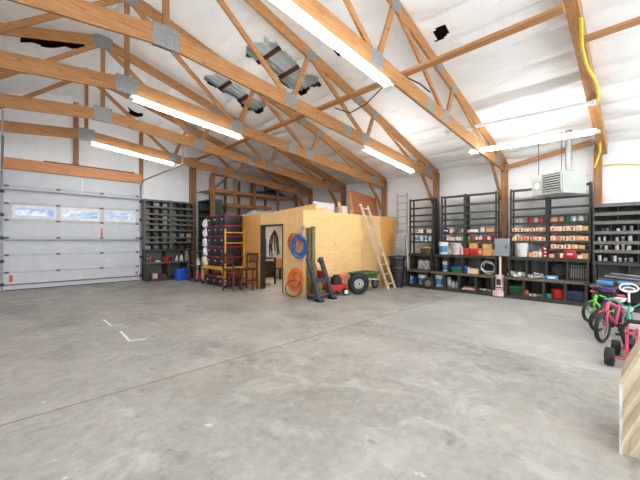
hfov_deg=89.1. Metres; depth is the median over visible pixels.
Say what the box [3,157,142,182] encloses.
trim
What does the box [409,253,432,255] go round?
countertop
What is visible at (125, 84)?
roof truss
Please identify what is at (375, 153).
tube light
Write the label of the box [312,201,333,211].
board
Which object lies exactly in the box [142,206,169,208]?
shelf
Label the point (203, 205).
tall cabinet
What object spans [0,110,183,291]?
door
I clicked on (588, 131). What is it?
tube light
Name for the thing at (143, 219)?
shelf
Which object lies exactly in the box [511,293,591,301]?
shelf
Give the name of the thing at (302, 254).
coil
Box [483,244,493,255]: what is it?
carton
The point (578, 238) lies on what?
carton
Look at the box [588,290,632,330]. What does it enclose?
bike
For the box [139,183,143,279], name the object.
trim
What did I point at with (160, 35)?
roof truss
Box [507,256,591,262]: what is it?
countertop
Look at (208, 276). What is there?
storage tote
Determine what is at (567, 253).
carton
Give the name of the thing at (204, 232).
plastic sack
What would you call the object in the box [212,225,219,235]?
storage tote
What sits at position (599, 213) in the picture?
shelf
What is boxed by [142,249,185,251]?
countertop
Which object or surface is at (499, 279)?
vacuum cleaner
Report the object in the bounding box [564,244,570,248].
carton
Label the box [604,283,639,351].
bike
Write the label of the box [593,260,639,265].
countertop
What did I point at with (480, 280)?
workbench
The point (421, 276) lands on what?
bucket
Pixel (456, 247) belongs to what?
bucket
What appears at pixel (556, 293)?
stock pot
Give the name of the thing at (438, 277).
bucket
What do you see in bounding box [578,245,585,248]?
carton
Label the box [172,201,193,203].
shelf
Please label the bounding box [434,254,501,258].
countertop
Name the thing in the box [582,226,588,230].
carton
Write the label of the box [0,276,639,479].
floor
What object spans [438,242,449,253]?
bucket
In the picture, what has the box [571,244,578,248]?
carton
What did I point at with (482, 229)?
carton
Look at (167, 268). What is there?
workbench
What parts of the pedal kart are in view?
rail, seat, seat, rail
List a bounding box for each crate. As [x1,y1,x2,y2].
[509,285,521,294]
[567,290,584,301]
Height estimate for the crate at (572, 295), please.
0.225 m
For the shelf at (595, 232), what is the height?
0.076 m
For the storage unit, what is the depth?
14.24 m
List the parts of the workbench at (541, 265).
panel, hose coil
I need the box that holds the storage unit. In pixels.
[196,172,297,273]
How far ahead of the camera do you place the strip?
9.40 m
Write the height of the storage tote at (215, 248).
0.346 m
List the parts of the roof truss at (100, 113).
king post, gusset plate, gusset plate, gusset plate, gusset plate, gusset plate, gusset plate, gusset plate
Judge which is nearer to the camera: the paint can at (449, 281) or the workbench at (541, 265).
the workbench at (541, 265)
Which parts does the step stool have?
rail, rail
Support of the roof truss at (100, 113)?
attached to the ceiling at (535, 68)
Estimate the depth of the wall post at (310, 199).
15.36 m
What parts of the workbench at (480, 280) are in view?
panel, cable coil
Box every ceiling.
[0,0,639,194]
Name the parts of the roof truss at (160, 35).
king post, gusset plate, gusset plate, gusset plate, gusset plate, gusset plate, gusset plate, gusset plate, gusset plate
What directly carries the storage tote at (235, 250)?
on the storage tote at (237, 259)
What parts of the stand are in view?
plate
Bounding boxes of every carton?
[150,273,157,278]
[158,274,165,277]
[276,259,281,267]
[421,248,431,253]
[467,267,477,273]
[469,242,479,248]
[470,248,478,254]
[478,248,482,255]
[480,227,485,231]
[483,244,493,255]
[486,228,494,231]
[533,251,537,256]
[546,275,558,279]
[550,218,557,221]
[550,236,555,240]
[556,236,562,240]
[563,226,568,230]
[563,236,568,240]
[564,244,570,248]
[564,250,577,258]
[569,226,575,230]
[569,236,575,240]
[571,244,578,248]
[576,225,581,230]
[576,236,581,240]
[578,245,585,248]
[581,253,588,258]
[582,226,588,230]
[582,236,588,240]
[596,280,613,284]
[618,281,630,286]
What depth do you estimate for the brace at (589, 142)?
8.63 m
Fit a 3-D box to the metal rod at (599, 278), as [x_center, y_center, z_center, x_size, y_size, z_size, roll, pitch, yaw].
[6.761,0.910,7.044,0.026,0.076,1.092,0,0,-42]
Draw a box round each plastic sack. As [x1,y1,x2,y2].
[202,218,207,228]
[202,228,207,237]
[202,238,207,246]
[202,256,207,264]
[203,247,207,255]
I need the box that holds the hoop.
[285,280,301,296]
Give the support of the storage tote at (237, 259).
on the cart
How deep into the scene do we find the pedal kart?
3.96 m
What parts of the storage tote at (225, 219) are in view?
lid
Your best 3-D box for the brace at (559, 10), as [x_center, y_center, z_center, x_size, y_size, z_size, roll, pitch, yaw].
[-0.750,-2.867,7.858,0.140,0.050,10.750,0,0,-45]
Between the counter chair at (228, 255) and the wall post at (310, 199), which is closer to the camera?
the counter chair at (228, 255)
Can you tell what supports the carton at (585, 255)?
on the workbench at (541, 265)
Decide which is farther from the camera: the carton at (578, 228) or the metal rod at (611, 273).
the carton at (578, 228)
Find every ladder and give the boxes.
[359,204,395,289]
[397,193,407,234]
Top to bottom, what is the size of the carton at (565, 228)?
0.125 m
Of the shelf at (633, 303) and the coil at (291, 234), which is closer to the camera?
the shelf at (633, 303)
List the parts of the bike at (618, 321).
frame, seat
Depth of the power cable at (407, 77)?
6.60 m
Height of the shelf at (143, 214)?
0.066 m
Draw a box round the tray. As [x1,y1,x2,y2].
[348,270,380,277]
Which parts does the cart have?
post, rail, post, post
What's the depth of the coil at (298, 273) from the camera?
8.78 m
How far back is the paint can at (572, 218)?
8.01 m
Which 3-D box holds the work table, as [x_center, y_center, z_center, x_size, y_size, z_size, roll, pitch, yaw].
[-1.999,1.075,11.365,0.660,0.930,0.700,0,0,-45]
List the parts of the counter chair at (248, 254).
leg, leg, seat, leg, leg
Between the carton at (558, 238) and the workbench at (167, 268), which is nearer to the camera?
the carton at (558, 238)
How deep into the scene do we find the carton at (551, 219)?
8.28 m
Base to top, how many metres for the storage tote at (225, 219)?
0.346 m
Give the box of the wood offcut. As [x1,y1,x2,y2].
[337,201,341,212]
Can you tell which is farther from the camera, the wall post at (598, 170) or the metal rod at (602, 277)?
the wall post at (598, 170)
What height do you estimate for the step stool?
1.758 m
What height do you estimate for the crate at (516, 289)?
0.225 m
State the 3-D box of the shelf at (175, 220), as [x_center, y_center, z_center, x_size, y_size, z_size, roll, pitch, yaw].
[-5.664,-0.793,13.240,0.890,0.066,0.424,0,0,-45]
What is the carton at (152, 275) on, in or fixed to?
on the workbench at (167, 268)
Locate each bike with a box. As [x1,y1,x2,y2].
[581,282,624,321]
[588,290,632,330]
[589,285,632,342]
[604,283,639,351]
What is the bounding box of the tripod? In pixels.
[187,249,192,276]
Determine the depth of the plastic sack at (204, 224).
11.34 m
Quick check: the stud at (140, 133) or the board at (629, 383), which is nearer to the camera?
the board at (629, 383)
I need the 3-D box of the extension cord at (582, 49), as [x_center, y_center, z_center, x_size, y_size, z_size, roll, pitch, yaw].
[5.260,-2.472,6.251,0.186,1.429,4.483,0,0,42]
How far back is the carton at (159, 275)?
12.45 m
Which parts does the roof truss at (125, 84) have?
gusset plate, king post, gusset plate, gusset plate, gusset plate, gusset plate, gusset plate, gusset plate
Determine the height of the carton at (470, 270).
0.172 m
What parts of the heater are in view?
emblem panel, hanger rod, louver frame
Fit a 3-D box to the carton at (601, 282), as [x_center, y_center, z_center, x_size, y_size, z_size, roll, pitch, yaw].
[6.406,0.957,7.305,0.180,0.082,0.282,0,0,-45]
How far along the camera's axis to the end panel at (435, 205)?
10.54 m
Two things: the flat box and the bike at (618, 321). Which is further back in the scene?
the flat box
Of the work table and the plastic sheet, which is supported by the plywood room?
the plastic sheet
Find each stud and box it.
[73,102,78,164]
[139,132,142,173]
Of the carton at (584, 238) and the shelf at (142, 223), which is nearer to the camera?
the carton at (584, 238)
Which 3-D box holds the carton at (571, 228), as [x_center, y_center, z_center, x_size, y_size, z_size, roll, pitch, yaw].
[6.269,-0.280,8.055,0.223,0.121,0.120,0,0,-45]
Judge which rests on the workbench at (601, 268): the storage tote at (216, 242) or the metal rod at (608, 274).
the metal rod at (608, 274)
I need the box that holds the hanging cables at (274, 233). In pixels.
[269,230,279,256]
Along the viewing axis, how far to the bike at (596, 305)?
6.07 m
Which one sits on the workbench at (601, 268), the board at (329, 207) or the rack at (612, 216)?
the rack at (612, 216)
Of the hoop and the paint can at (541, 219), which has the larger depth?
the hoop
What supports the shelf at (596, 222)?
attached to the rack at (612, 216)
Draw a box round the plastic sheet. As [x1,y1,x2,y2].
[243,210,269,215]
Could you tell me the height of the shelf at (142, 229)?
0.066 m
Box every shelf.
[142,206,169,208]
[142,213,169,215]
[142,218,169,220]
[142,223,169,224]
[142,229,169,230]
[143,199,169,201]
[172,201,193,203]
[172,207,193,209]
[172,214,193,216]
[172,219,193,221]
[172,224,193,225]
[172,237,193,238]
[435,286,489,291]
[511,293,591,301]
[594,202,639,207]
[594,211,639,215]
[594,220,639,224]
[594,231,639,233]
[594,241,639,244]
[594,250,639,253]
[597,300,639,307]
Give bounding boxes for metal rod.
[599,278,639,282]
[602,277,639,281]
[605,275,639,279]
[608,274,639,278]
[611,273,639,276]
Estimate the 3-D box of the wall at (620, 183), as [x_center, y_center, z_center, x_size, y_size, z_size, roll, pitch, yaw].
[4.508,-0.572,10.664,0.150,4.225,18.870,0,0,-45]
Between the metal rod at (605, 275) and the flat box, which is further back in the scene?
the flat box
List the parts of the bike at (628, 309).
seat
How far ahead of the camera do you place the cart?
10.79 m
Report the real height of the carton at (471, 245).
0.192 m
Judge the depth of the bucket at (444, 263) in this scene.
10.17 m
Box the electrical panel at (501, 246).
[494,239,509,274]
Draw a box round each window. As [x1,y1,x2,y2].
[204,73,264,110]
[246,36,318,90]
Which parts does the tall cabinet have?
leg, panel, panel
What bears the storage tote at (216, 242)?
on the storage tote at (215, 248)
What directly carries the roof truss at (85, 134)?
attached to the ceiling at (535, 68)
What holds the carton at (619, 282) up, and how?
on the workbench at (601, 268)
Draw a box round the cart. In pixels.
[201,229,245,287]
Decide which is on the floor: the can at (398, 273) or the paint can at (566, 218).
the can at (398, 273)
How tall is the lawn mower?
1.016 m
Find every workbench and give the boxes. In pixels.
[142,249,187,281]
[405,253,432,287]
[430,254,501,295]
[504,256,591,306]
[591,260,639,312]
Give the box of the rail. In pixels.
[445,99,595,133]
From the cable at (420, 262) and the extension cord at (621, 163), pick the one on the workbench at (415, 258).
the cable at (420, 262)
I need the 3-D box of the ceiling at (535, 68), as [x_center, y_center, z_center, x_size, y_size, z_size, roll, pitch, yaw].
[-1.858,-3.613,4.359,17.870,2.682,18.820,0,0,-45]
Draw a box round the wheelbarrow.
[346,270,380,291]
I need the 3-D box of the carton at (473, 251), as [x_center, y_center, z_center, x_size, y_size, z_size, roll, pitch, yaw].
[4.606,0.349,9.660,0.200,0.202,0.242,0,0,-45]
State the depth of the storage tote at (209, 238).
11.16 m
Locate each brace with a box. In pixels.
[193,4,564,160]
[506,140,591,168]
[583,16,639,42]
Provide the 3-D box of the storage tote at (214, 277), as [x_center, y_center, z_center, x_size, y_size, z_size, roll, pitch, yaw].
[-3.344,1.367,11.191,0.712,0.346,0.435,0,0,-45]
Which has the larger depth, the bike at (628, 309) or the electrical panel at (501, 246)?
the electrical panel at (501, 246)
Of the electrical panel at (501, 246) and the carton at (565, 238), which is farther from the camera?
the electrical panel at (501, 246)
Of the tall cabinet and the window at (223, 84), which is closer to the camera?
the window at (223, 84)
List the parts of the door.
pane, pane, pane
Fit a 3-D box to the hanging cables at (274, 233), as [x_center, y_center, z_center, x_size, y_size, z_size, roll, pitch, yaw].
[-1.881,0.129,13.408,0.093,1.103,0.556,0,0,41]
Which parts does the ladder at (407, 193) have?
rail, rail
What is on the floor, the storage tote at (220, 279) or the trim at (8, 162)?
the storage tote at (220, 279)
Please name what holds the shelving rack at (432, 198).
on the workbench at (415, 258)
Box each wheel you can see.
[347,272,369,293]
[422,277,434,288]
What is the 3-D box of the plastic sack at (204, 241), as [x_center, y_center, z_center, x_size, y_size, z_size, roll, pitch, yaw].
[-3.979,0.073,11.495,0.335,0.325,0.350,0,0,0]
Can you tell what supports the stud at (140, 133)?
attached to the wall at (173, 185)
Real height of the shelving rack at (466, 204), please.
1.840 m
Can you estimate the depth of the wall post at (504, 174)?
9.44 m
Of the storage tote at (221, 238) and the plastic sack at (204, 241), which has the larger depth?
the plastic sack at (204, 241)
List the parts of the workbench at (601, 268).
panel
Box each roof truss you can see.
[0,0,386,208]
[0,23,345,205]
[0,68,312,205]
[7,0,438,203]
[291,0,506,199]
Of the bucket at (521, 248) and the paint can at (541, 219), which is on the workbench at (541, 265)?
the bucket at (521, 248)
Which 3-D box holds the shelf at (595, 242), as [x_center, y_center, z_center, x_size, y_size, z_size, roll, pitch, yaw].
[7.194,0.062,7.057,0.304,0.076,1.900,0,0,-45]
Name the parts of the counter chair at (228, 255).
leg, leg, seat, leg, leg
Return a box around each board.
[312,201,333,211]
[337,205,347,213]
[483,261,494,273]
[619,337,639,458]
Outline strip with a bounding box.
[270,203,316,212]
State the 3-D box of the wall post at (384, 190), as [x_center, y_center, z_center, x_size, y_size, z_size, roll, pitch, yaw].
[2.471,-0.360,12.455,0.150,3.800,0.150,0,0,-45]
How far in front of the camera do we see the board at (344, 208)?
11.25 m
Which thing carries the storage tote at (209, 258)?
on the cart
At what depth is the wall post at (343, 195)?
13.88 m
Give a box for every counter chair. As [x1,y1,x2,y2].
[221,253,240,290]
[241,253,257,290]
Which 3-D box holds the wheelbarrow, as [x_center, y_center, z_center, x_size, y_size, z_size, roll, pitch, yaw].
[1.365,1.254,9.934,1.433,0.576,0.623,0,0,-45]
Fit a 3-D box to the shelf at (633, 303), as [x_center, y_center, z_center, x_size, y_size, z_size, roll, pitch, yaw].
[7.107,1.455,6.971,0.670,0.030,1.900,0,0,-45]
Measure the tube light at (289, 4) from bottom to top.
0.354 m
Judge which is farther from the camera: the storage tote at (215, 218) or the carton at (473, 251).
the storage tote at (215, 218)
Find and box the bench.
[188,251,210,281]
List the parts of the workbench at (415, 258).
panel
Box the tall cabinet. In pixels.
[198,199,221,275]
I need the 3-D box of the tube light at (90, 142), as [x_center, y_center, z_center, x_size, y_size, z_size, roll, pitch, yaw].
[-5.767,-2.684,10.181,2.435,0.344,0.140,0,0,-45]
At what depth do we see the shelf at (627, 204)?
7.38 m
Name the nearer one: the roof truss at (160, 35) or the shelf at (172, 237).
the roof truss at (160, 35)
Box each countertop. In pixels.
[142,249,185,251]
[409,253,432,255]
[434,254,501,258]
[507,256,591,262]
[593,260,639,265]
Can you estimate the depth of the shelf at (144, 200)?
12.41 m
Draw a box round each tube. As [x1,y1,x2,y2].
[307,228,310,293]
[311,226,315,292]
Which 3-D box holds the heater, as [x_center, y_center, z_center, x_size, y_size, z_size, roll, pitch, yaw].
[5.944,-1.830,7.877,1.277,1.500,0.760,0,0,-18]
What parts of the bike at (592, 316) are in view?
frame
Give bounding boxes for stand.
[305,257,336,302]
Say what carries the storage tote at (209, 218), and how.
on the storage tote at (209, 228)
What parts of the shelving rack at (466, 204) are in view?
shelf, shelf, shelf, shelf, shelf, shelf, shelf, shelf, shelf, shelf, shelf, shelf, shelf, shelf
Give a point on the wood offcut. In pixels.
(338, 202)
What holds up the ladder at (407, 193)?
attached to the wall at (620, 183)
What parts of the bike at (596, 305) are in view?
frame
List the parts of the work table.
leg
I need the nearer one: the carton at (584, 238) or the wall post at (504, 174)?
the carton at (584, 238)
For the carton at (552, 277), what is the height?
0.092 m
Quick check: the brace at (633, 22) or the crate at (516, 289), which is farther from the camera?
the crate at (516, 289)
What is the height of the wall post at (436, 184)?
3.800 m
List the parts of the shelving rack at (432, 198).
shelf, shelf, shelf, shelf, shelf, shelf, shelf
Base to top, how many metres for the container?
0.483 m
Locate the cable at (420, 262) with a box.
[418,260,429,269]
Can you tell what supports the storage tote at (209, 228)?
on the storage tote at (209, 238)
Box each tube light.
[88,141,175,165]
[128,94,243,139]
[270,0,393,88]
[360,145,414,173]
[467,128,600,154]
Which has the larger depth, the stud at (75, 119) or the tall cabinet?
the tall cabinet
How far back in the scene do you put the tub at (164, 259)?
12.45 m
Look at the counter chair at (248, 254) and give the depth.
10.24 m
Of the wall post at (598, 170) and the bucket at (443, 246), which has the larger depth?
the bucket at (443, 246)
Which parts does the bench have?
leg, leg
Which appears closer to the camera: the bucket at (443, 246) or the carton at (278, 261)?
the bucket at (443, 246)
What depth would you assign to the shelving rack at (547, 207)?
8.31 m
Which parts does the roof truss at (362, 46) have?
gusset plate, gusset plate, gusset plate, gusset plate, gusset plate, gusset plate, gusset plate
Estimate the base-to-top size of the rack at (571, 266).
0.360 m
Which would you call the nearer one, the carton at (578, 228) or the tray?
the carton at (578, 228)
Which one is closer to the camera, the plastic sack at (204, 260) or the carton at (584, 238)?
the carton at (584, 238)
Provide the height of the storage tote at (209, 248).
0.346 m
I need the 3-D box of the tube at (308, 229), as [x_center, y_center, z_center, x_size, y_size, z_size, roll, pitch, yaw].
[-0.300,0.605,8.827,0.122,1.870,0.122,0,0,-45]
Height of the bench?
1.100 m
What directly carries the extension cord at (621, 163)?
attached to the wall post at (598, 170)
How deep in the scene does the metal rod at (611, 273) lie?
7.12 m
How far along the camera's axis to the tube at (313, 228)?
8.88 m
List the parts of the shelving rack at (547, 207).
shelf, shelf, shelf, shelf, shelf, shelf, shelf, shelf, shelf, shelf, shelf, shelf, shelf, shelf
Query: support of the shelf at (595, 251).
attached to the rack at (612, 216)
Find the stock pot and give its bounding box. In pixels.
[549,288,563,298]
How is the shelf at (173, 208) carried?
attached to the rack at (181, 206)
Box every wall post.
[189,158,195,276]
[308,192,312,204]
[341,187,345,205]
[382,181,386,216]
[433,172,439,241]
[501,162,507,290]
[594,153,601,203]
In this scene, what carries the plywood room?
on the floor
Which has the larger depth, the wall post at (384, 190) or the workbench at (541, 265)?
the wall post at (384, 190)
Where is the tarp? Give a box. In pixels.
[252,190,285,196]
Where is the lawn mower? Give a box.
[315,260,349,295]
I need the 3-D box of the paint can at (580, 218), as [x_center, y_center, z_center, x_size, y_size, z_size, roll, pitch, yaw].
[6.383,-0.543,7.956,0.125,0.166,0.125,0,0,-29]
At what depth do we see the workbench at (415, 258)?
10.92 m
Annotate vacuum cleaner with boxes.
[493,257,504,296]
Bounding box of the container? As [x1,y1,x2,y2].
[174,267,188,280]
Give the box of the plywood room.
[226,210,395,296]
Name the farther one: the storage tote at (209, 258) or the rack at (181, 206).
the rack at (181, 206)
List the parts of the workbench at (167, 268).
panel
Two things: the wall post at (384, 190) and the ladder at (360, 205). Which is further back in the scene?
the wall post at (384, 190)
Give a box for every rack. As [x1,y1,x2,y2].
[142,198,193,248]
[409,197,436,252]
[441,191,499,247]
[510,181,592,258]
[569,265,586,279]
[593,202,639,261]
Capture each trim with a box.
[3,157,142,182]
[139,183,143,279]
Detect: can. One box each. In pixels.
[388,256,405,266]
[389,266,405,287]
[447,277,451,286]
[463,246,469,254]
[539,217,544,221]
[564,216,569,220]
[570,216,576,220]
[578,215,583,220]
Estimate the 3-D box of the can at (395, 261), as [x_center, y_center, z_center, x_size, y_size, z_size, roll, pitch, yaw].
[2.535,0.870,10.694,0.586,0.680,0.586,0,0,-42]
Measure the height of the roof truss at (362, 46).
3.732 m
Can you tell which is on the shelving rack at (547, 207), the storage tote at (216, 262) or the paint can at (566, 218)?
the paint can at (566, 218)
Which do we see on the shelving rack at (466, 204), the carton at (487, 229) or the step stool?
the carton at (487, 229)
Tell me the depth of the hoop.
8.71 m
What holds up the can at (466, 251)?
on the workbench at (480, 280)
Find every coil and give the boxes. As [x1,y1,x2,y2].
[287,233,298,251]
[287,267,302,291]
[290,234,307,258]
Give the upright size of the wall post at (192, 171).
5.000 m
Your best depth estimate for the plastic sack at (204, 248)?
11.37 m
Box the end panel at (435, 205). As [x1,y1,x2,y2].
[432,201,438,270]
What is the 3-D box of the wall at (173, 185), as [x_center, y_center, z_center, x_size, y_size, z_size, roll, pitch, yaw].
[-8.444,-1.810,11.046,17.770,6.700,0.150,0,0,-45]
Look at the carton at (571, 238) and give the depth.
7.97 m
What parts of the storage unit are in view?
corner post, rail, rail, rail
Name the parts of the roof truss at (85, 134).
king post, gusset plate, gusset plate, gusset plate, gusset plate, gusset plate, gusset plate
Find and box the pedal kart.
[604,319,639,365]
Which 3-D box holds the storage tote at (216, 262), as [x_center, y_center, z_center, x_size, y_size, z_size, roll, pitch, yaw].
[-3.283,0.707,11.132,0.435,0.346,0.712,0,0,45]
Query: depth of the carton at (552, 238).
8.26 m
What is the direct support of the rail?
attached to the roof truss at (362, 46)
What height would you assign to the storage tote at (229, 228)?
0.346 m
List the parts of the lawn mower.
control panel, fuel tank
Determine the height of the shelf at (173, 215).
0.066 m
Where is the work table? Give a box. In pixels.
[266,257,276,283]
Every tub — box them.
[161,257,170,261]
[450,266,461,272]
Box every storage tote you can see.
[205,273,226,284]
[206,216,212,225]
[206,226,213,235]
[206,236,213,245]
[206,246,213,255]
[206,255,213,265]
[211,274,232,285]
[212,215,219,225]
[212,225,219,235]
[212,236,219,245]
[212,246,219,255]
[212,256,219,265]
[218,214,242,224]
[218,225,242,235]
[218,235,242,245]
[218,246,242,256]
[218,256,242,266]
[218,275,238,286]
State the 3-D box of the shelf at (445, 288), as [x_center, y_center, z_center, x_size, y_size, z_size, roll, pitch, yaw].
[4.349,1.455,9.757,0.670,0.030,1.800,0,0,-45]
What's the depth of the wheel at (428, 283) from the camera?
10.17 m
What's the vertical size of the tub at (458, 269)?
0.178 m
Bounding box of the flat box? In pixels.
[347,190,378,215]
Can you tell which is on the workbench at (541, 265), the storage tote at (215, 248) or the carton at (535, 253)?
the carton at (535, 253)
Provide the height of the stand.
1.108 m
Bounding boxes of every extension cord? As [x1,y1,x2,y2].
[579,17,600,167]
[602,163,639,166]
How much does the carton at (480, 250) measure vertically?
0.202 m
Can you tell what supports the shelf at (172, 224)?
attached to the rack at (181, 206)
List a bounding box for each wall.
[0,93,280,275]
[281,140,639,282]
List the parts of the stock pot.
lid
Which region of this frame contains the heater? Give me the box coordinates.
[532,130,587,196]
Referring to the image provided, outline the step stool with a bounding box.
[394,234,408,277]
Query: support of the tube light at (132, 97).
attached to the roof truss at (125, 84)
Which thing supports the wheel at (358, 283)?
on the floor
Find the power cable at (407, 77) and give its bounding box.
[335,77,430,113]
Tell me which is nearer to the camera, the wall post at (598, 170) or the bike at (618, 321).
the bike at (618, 321)
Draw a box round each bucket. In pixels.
[418,274,425,283]
[435,274,442,286]
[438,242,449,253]
[442,261,446,271]
[451,243,462,254]
[515,243,528,256]
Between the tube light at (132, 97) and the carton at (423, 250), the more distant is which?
the carton at (423, 250)

